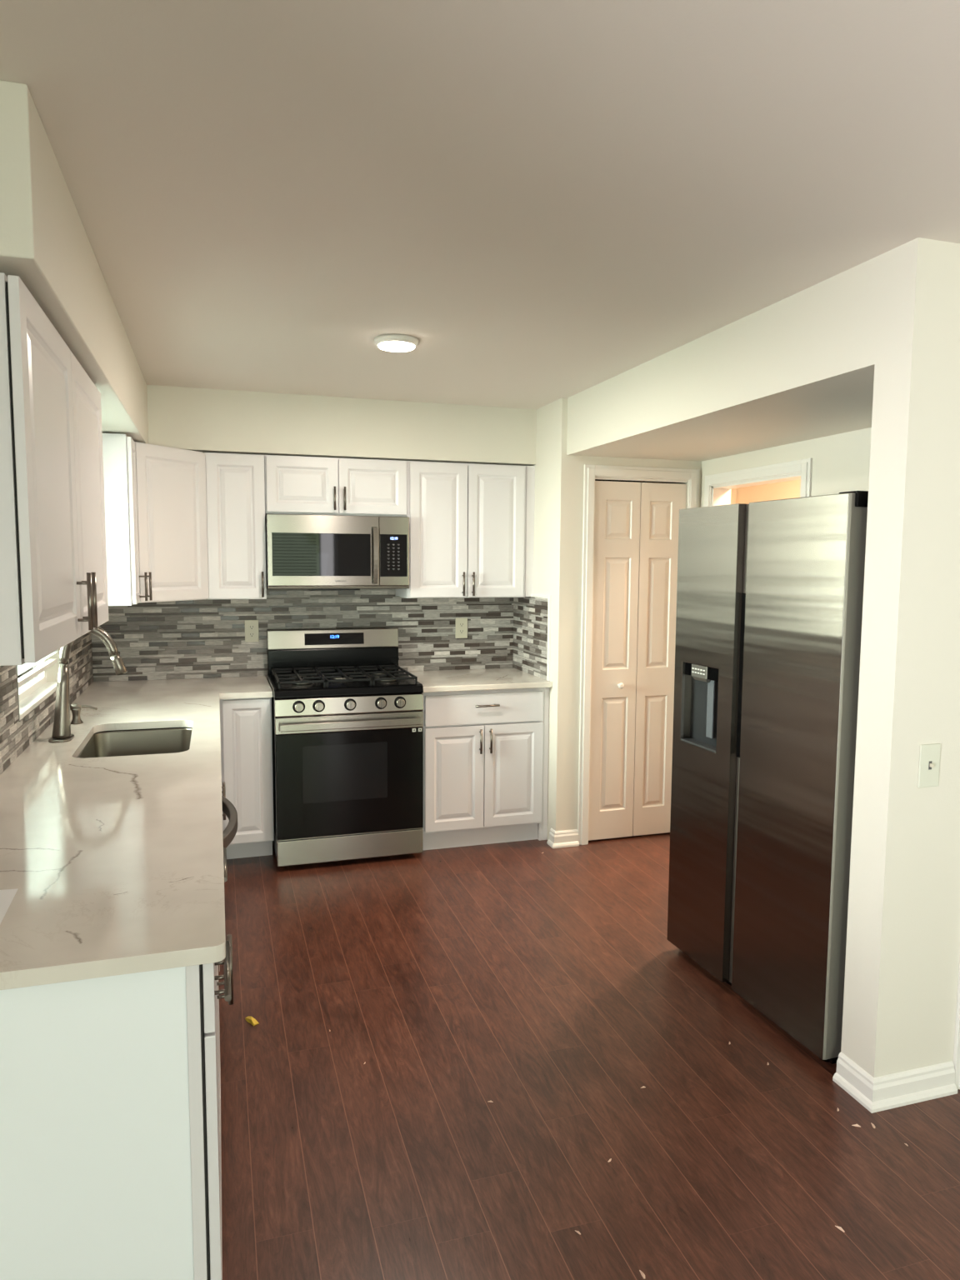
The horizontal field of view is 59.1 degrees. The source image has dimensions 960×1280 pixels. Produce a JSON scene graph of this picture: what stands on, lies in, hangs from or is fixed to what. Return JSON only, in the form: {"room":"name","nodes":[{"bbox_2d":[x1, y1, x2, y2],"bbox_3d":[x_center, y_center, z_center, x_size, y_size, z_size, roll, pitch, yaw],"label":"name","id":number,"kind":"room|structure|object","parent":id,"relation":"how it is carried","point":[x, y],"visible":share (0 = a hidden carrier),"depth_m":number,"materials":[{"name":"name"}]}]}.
{"room":"kitchen","nodes":[
{"label":"kitchen","id":0,"kind":"room"},
{"bbox_2d":[45,649,59,681],"bbox_3d":[-1.056,0.263,0.991,0.120,2.453,7.500,-1,6,-17],"label":"wall","id":1,"kind":"structure","parent":0,"point":[52,672],"depth_m":3.67,"materials":[{"name":"white paint"}]},
{"bbox_2d":[15,665,56,721],"bbox_3d":[-1.696,0.061,3.263,0.011,0.359,0.854,-1,6,-17],"label":"trim","id":2,"kind":"structure","parent":1,"relation":"attached to","point":[19,720],"depth_m":2.87,"materials":[{"name":"white wood"}]},
{"bbox_2d":[17,660,57,719],"bbox_3d":[-1.741,-0.293,3.217,0.112,1.065,0.850,-1,6,-17],"label":"window","id":3,"kind":"structure","parent":1,"relation":"in","point":[31,694],"depth_m":3.34,"materials":[{"name":"white paint"}]},
{"bbox_2d":[17,650,58,687],"bbox_3d":[-1.718,-0.342,3.219,0.043,0.963,0.838,-1,6,-17],"label":"window blind","id":4,"kind":"object","parent":3,"relation":"attached to","point":[35,672],"visible":0.06,"depth_m":3.21,"materials":[{"name":"white paint"}]},
{"bbox_2d":[0,633,93,774],"bbox_3d":[-1.590,-0.224,2.897,0.008,1.224,3.470,-1,6,-17],"label":"wall tiles","id":5,"kind":"structure","parent":1,"relation":"attached to","point":[16,736],"depth_m":3.00,"materials":[{"name":"grey tile"}]},
{"bbox_2d":[0,272,108,665],"bbox_3d":[-1.188,-0.376,2.170,0.348,0.753,1.207,-1,6,-17],"label":"upper cabinet","id":6,"kind":"object","parent":1,"relation":"attached to","point":[53,575],"visible":1,"depth_m":1.81,"materials":[{"name":"white paint"}]},
{"bbox_2d":[102,433,148,605],"bbox_3d":[-1.714,-0.540,3.850,0.346,0.759,0.232,-1,6,-17],"label":"upper cabinet","id":7,"kind":"object","parent":1,"relation":"attached to","point":[118,450],"visible":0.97,"depth_m":3.77,"materials":[{"name":"white paint"}]},
{"bbox_2d":[135,441,209,603],"bbox_3d":[-1.713,-0.583,4.304,0.618,0.759,0.652,-1,6,-17],"label":"upper cabinet","id":8,"kind":"object","parent":1,"relation":"attached to","point":[172,489],"visible":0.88,"depth_m":4.18,"materials":[{"name":"white paint"}]},
{"bbox_2d":[0,80,536,465],"bbox_3d":[-0.471,-1.029,3.327,2.436,0.310,3.169,-1,6,-17],"label":"soffit","id":9,"kind":"structure","parent":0,"point":[203,420],"depth_m":4.26,"materials":[{"name":"white paint"}]},
{"bbox_2d":[92,588,514,734],"bbox_3d":[-1.023,-0.111,4.973,2.556,2.453,0.120,-1,6,-17],"label":"wall","id":10,"kind":"structure","parent":0,"point":[395,588],"depth_m":5.05,"materials":[{"name":"white paint"}]},
{"bbox_2d":[204,452,266,599],"bbox_3d":[-1.322,-0.605,4.568,0.302,0.759,0.379,-1,6,-17],"label":"upper cabinet","id":11,"kind":"object","parent":10,"relation":"attached to","point":[235,484],"visible":1,"depth_m":4.42,"materials":[{"name":"white paint"}]},
{"bbox_2d":[91,588,513,681],"bbox_3d":[-0.947,-0.054,4.935,2.418,0.512,0.008,-1,6,-17],"label":"wall tiles","id":12,"kind":"structure","parent":10,"relation":"attached to","point":[191,638],"depth_m":4.86,"materials":[{"name":"grey tile"}]},
{"bbox_2d":[245,620,259,641],"bbox_3d":[-1.299,-0.051,4.816,0.076,0.124,0.007,-1,6,-17],"label":"wall outlet","id":13,"kind":"object","parent":12,"relation":"attached to","point":[251,626],"visible":1,"depth_m":4.81,"materials":[{"name":"beige plastic"}]},
{"bbox_2d":[248,625,254,629],"bbox_3d":[-1.298,-0.072,4.811,0.033,0.028,0.002,-1,6,-17],"label":"receptacle","id":14,"kind":"object","parent":13,"relation":"attached to","point":[250,627],"depth_m":4.81,"materials":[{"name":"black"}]},
{"bbox_2d":[249,632,254,637],"bbox_3d":[-1.299,-0.030,4.815,0.033,0.028,0.002,-1,6,-17],"label":"receptacle","id":15,"kind":"object","parent":13,"relation":"attached to","point":[251,634],"depth_m":4.82,"materials":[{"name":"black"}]},
{"bbox_2d":[455,617,467,638],"bbox_3d":[-0.113,-0.073,5.184,0.076,0.124,0.007,-1,6,-17],"label":"wall outlet","id":16,"kind":"object","parent":12,"relation":"attached to","point":[461,623],"visible":1,"depth_m":5.18,"materials":[{"name":"beige plastic"}]},
{"bbox_2d":[459,622,464,626],"bbox_3d":[-0.112,-0.094,5.179,0.033,0.028,0.002,-1,6,-17],"label":"receptacle","id":17,"kind":"object","parent":16,"relation":"attached to","point":[461,624],"depth_m":5.18,"materials":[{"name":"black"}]},
{"bbox_2d":[459,629,464,634],"bbox_3d":[-0.113,-0.052,5.183,0.033,0.028,0.002,-1,6,-17],"label":"receptacle","id":18,"kind":"object","parent":16,"relation":"attached to","point":[461,631],"depth_m":5.18,"materials":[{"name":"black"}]},
{"bbox_2d":[264,455,406,516],"bbox_3d":[-0.810,-0.842,4.705,0.762,0.306,0.379,-1,6,-17],"label":"upper cabinet","id":19,"kind":"object","parent":10,"relation":"attached to","point":[293,484],"visible":1,"depth_m":4.55,"materials":[{"name":"white paint"}]},
{"bbox_2d":[265,514,409,590],"bbox_3d":[-0.801,-0.481,4.702,0.758,0.406,0.440,-1,6,-17],"label":"microwave","id":20,"kind":"object","parent":19,"relation":"attached to","point":[312,552],"visible":1,"depth_m":4.54,"materials":[{"name":"grey metal"}]},
{"bbox_2d":[387,544,399,569],"bbox_3d":[-0.473,-0.454,4.626,0.068,0.141,0.001,-1,6,-17],"label":"keypad","id":21,"kind":"object","parent":20,"relation":"attached to","point":[393,550],"depth_m":4.63,"materials":[{"name":"grey"}]},
{"bbox_2d":[395,460,534,598],"bbox_3d":[-0.086,-0.633,4.951,0.755,0.759,0.379,-1,6,-17],"label":"upper cabinet","id":22,"kind":"object","parent":10,"relation":"attached to","point":[472,525],"visible":0.99,"depth_m":4.80,"materials":[{"name":"white paint"}]},
{"bbox_2d":[0,0,959,409],"bbox_3d":[1.106,-1.105,2.060,4.940,0.100,8.740,-1,6,-17],"label":"ceiling","id":23,"kind":"structure","parent":0,"point":[556,199],"depth_m":1.87,"materials":[{"name":"beige paint"}]},
{"bbox_2d":[374,334,419,351],"bbox_3d":[-0.330,-1.169,3.342,0.176,0.030,0.176,-1,6,-17],"label":"recessed light","id":24,"kind":"object","parent":23,"relation":"in","point":[392,342],"visible":1,"depth_m":3.29,"materials":[{"name":"white paint"}]},
{"bbox_2d":[378,341,414,351],"bbox_3d":[-0.330,-1.157,3.343,0.146,0.007,0.146,-1,6,-17],"label":"diffuser","id":25,"kind":"object","parent":24,"relation":"attached to","point":[387,346],"depth_m":3.32,"materials":[{"name":"white"}]},
{"bbox_2d":[531,400,554,839],"bbox_3d":[0.333,-0.111,5.069,0.090,2.453,0.742,-1,6,-17],"label":"wall","id":26,"kind":"structure","parent":0,"point":[544,466],"depth_m":4.77,"materials":[{"name":"white paint"}]},
{"bbox_2d":[512,596,547,679],"bbox_3d":[0.297,-0.028,5.022,0.008,0.460,0.585,-1,6,-17],"label":"wall tiles","id":27,"kind":"structure","parent":26,"relation":"attached to","point":[530,613],"depth_m":5.00,"materials":[{"name":"grey tile"}]},
{"bbox_2d":[531,593,550,680],"bbox_3d":[0.347,-0.022,4.855,0.012,0.480,0.275,-1,6,-17],"label":"trim","id":28,"kind":"structure","parent":26,"relation":"attached to","point":[542,596],"depth_m":4.73,"materials":[{"name":"white paint"}]},
{"bbox_2d":[219,832,959,1279],"bbox_3d":[1.089,1.416,2.297,4.940,0.060,8.740,-1,6,-17],"label":"floor","id":29,"kind":"structure","parent":0,"point":[550,987],"depth_m":2.50,"materials":[{"name":"red laminate"}]},
{"bbox_2d":[0,847,233,1279],"bbox_3d":[-0.896,0.968,1.879,0.675,0.886,0.925,-1,6,-17],"label":"base cabinet","id":30,"kind":"object","parent":29,"relation":"on","point":[111,1148],"visible":0.67,"depth_m":1.47,"materials":[{"name":"white paint"}]},
{"bbox_2d":[219,782,225,971],"bbox_3d":[-1.502,0.781,3.820,0.675,0.886,1.928,-1,6,-17],"label":"base cabinet","id":31,"kind":"object","parent":29,"relation":"on","point":[223,792],"visible":0.07,"depth_m":3.43,"materials":[{"name":"white paint"}]},
{"bbox_2d":[0,675,272,989],"bbox_3d":[-1.154,0.392,3.079,0.920,0.030,3.493,-1,6,-17],"label":"countertop","id":32,"kind":"structure","parent":31,"relation":"on","point":[115,864],"depth_m":2.00,"materials":[{"name":"white stone"}]},
{"bbox_2d":[0,888,18,924],"bbox_3d":[-0.988,0.515,1.615,0.168,0.001,0.200,-1,6,-17],"label":"paper sheet","id":33,"kind":"object","parent":32,"relation":"on","point":[7,896],"visible":1,"depth_m":1.66,"materials":[{"name":"white paper"}]},
{"bbox_2d":[70,703,97,724],"bbox_3d":[-1.616,0.297,3.450,0.103,0.083,0.048,-1,6,-17],"label":"soap dispenser","id":34,"kind":"object","parent":32,"relation":"on","point":[76,708],"visible":0.98,"depth_m":3.43,"materials":[{"name":"silver metal"}]},
{"bbox_2d":[48,626,127,742],"bbox_3d":[-1.459,0.154,3.152,0.273,0.426,0.130,-1,6,-17],"label":"faucet","id":35,"kind":"object","parent":32,"relation":"on","point":[62,723],"visible":0.79,"depth_m":3.12,"materials":[{"name":"silver metal"}]},
{"bbox_2d":[77,726,192,758],"bbox_3d":[-1.288,0.493,3.202,0.422,0.194,0.674,-1,6,-17],"label":"sink","id":36,"kind":"object","parent":32,"relation":"in","point":[166,740],"visible":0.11,"depth_m":3.49,"materials":[{"name":"silver metal"}]},
{"bbox_2d":[218,795,237,1030],"bbox_3d":[-1.102,0.898,2.619,0.688,0.884,0.602,-1,6,-17],"label":"dishwasher","id":37,"kind":"object","parent":29,"relation":"on","point":[229,832],"visible":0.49,"depth_m":2.62,"materials":[{"name":"grey metal"}]},
{"bbox_2d":[220,697,274,859],"bbox_3d":[-1.274,0.709,4.599,0.254,0.886,0.569,-1,6,-17],"label":"base cabinet","id":38,"kind":"object","parent":29,"relation":"on","point":[245,723],"visible":0.88,"depth_m":4.33,"materials":[{"name":"white paint"}]},
{"bbox_2d":[245,1015,259,1025],"bbox_3d":[-0.787,1.309,2.916,0.060,0.012,0.024,6,7,44],"label":"wrapper","id":39,"kind":"object","parent":29,"relation":"on","point":[253,1022],"visible":1,"depth_m":2.91,"materials":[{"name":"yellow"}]},
{"bbox_2d":[266,626,423,866],"bbox_3d":[-0.757,0.555,4.656,0.762,1.190,0.738,-1,6,-17],"label":"range","id":40,"kind":"object","parent":29,"relation":"on","point":[347,723],"visible":1,"depth_m":4.39,"materials":[{"name":"grey metal"}]},
{"bbox_2d":[267,670,423,699],"bbox_3d":[-0.750,0.237,4.613,0.762,0.045,0.609,-1,6,-17],"label":"cooktop","id":41,"kind":"object","parent":40,"relation":"in","point":[405,688],"depth_m":4.38,"materials":[{"name":"black metal"}]},
{"bbox_2d":[422,687,549,849],"bbox_3d":[-0.040,0.685,4.942,0.728,0.886,0.645,-1,6,-17],"label":"base cabinet","id":42,"kind":"object","parent":29,"relation":"on","point":[486,752],"visible":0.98,"depth_m":4.67,"materials":[{"name":"white paint"}]},
{"bbox_2d":[404,667,552,692],"bbox_3d":[-0.048,0.227,4.907,0.744,0.030,0.645,-1,6,-17],"label":"countertop","id":43,"kind":"structure","parent":42,"relation":"on","point":[489,678],"depth_m":4.76,"materials":[{"name":"white stone"}]},
{"bbox_2d":[639,1270,644,1279],"bbox_3d":[0.364,1.416,1.892,0.008,0.006,0.024,-1,6,-17],"label":"crumb","id":44,"kind":"object","parent":29,"relation":"on","point":[641,1272],"visible":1,"depth_m":1.89,"materials":[{"name":"beige food"}]},
{"bbox_2d":[666,490,868,1064],"bbox_3d":[1.284,0.408,3.101,0.762,1.800,0.906,-2,6,-19],"label":"refrigerator","id":45,"kind":"object","parent":29,"relation":"on","point":[770,593],"visible":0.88,"depth_m":2.84,"materials":[{"name":"grey metal"}]},
{"bbox_2d":[691,667,704,674],"bbox_3d":[0.832,0.119,3.221,0.002,0.019,0.083,-2,6,-19],"label":"print","id":46,"kind":"object","parent":45,"relation":"attached to","point":[692,667],"depth_m":3.22},
{"bbox_2d":[684,662,719,681],"bbox_3d":[0.858,0.120,3.222,0.042,0.046,0.236,-2,6,-19],"label":"control panel","id":47,"kind":"object","parent":45,"relation":"attached to","point":[704,672],"depth_m":3.20,"materials":[{"name":"black plastic"}]},
{"bbox_2d":[835,1225,844,1232],"bbox_3d":[0.863,1.407,2.025,0.008,0.006,0.024,-4,7,-38],"label":"crumb","id":48,"kind":"object","parent":29,"relation":"on","point":[838,1227],"visible":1,"depth_m":2.02,"materials":[{"name":"beige food"}]},
{"bbox_2d":[595,479,644,482],"bbox_3d":[0.673,-0.141,5.410,0.764,2.453,0.050,-1,6,-17],"label":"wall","id":49,"kind":"structure","parent":0,"point":[595,479],"depth_m":5.37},
{"bbox_2d":[549,397,701,831],"bbox_3d":[0.822,-0.081,4.782,0.854,2.453,0.100,-1,6,-17],"label":"wall","id":50,"kind":"structure","parent":0,"point":[568,469],"depth_m":4.64,"materials":[{"name":"white paint"}]},
{"bbox_2d":[546,828,579,848],"bbox_3d":[0.467,1.107,4.752,0.158,0.088,0.088,-1,6,-17],"label":"baseboard","id":51,"kind":"structure","parent":50,"relation":"attached to","point":[557,839],"depth_m":4.72,"materials":[{"name":"white paint"}]},
{"bbox_2d":[588,480,686,840],"bbox_3d":[0.889,0.129,4.778,0.573,2.012,0.070,-1,6,-17],"label":"door","id":52,"kind":"structure","parent":50,"relation":"in","point":[636,549],"depth_m":4.78,"materials":[{"name":"beige paint"}]},
{"bbox_2d":[577,464,699,844],"bbox_3d":[0.893,0.095,4.759,0.704,2.107,0.018,-1,6,-17],"label":"trim","id":53,"kind":"structure","parent":50,"relation":"attached to","point":[591,472],"depth_m":4.66,"materials":[{"name":"white paint"}]},
{"bbox_2d":[595,476,688,482],"bbox_3d":[0.893,-0.888,4.687,0.580,0.012,0.015,-1,6,-17],"label":"trim","id":54,"kind":"structure","parent":50,"relation":"attached to","point":[596,477],"depth_m":4.68,"materials":[{"name":"white paint"}]},
{"bbox_2d":[566,255,879,461],"bbox_3d":[1.242,-1.048,3.596,0.933,0.300,2.227,-1,6,-17],"label":"beam","id":55,"kind":"structure","parent":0,"point":[799,367],"depth_m":3.18,"materials":[{"name":"white paint"}]},
{"bbox_2d":[730,488,736,504],"bbox_3d":[1.442,-0.265,6.780,1.300,2.453,0.120,-1,6,-17],"label":"wall","id":56,"kind":"structure","parent":0,"point":[733,491],"depth_m":6.82,"materials":[{"name":"beige paint"}]},
{"bbox_2d":[644,427,871,507],"bbox_3d":[1.503,-0.024,4.219,0.110,2.453,3.069,-1,6,-17],"label":"wall","id":57,"kind":"structure","parent":0,"point":[841,462],"depth_m":3.82,"materials":[{"name":"white paint"}]},
{"bbox_2d":[711,473,800,505],"bbox_3d":[1.444,0.181,4.425,0.112,2.005,0.760,-1,6,-17],"label":"trim","id":58,"kind":"structure","parent":57,"relation":"attached to","point":[721,495],"depth_m":4.54,"materials":[{"name":"white paint"}]},
{"bbox_2d":[704,458,812,506],"bbox_3d":[1.383,0.152,4.403,0.018,2.067,0.884,-1,6,-17],"label":"trim","id":59,"kind":"structure","parent":57,"relation":"attached to","point":[804,467],"depth_m":4.20,"materials":[{"name":"white paint"}]},
{"bbox_2d":[735,479,800,504],"bbox_3d":[2.657,-0.093,5.035,0.020,2.453,3.949,-1,6,-17],"label":"wall","id":60,"kind":"structure","parent":0,"point":[789,489],"depth_m":6.42,"materials":[{"name":"beige paint"}]},
{"bbox_2d":[840,237,959,1077],"bbox_3d":[2.207,0.118,2.766,2.233,2.453,0.137,-1,6,-17],"label":"wall column","id":61,"kind":"structure","parent":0,"point":[902,947],"depth_m":2.41,"materials":[{"name":"white paint"}]},
{"bbox_2d":[832,1051,957,1113],"bbox_3d":[1.262,1.317,2.573,0.316,0.088,0.163,-1,6,-17],"label":"baseboard","id":62,"kind":"structure","parent":61,"relation":"attached to","point":[932,1082],"depth_m":2.51,"materials":[{"name":"white paint"}]},
{"bbox_2d":[917,743,940,787],"bbox_3d":[1.291,0.361,2.421,0.072,0.125,0.018,-1,6,-17],"label":"light switch","id":63,"kind":"object","parent":61,"relation":"attached to","point":[929,754],"visible":1,"depth_m":2.42,"materials":[{"name":"white plastic"}]},
{"bbox_2d":[953,958,959,1089],"bbox_3d":[1.886,0.303,2.602,0.930,2.110,0.018,-1,6,-17],"label":"trim","id":64,"kind":"structure","parent":61,"relation":"attached to","point":[957,1040],"depth_m":2.55,"materials":[{"name":"white paint"}]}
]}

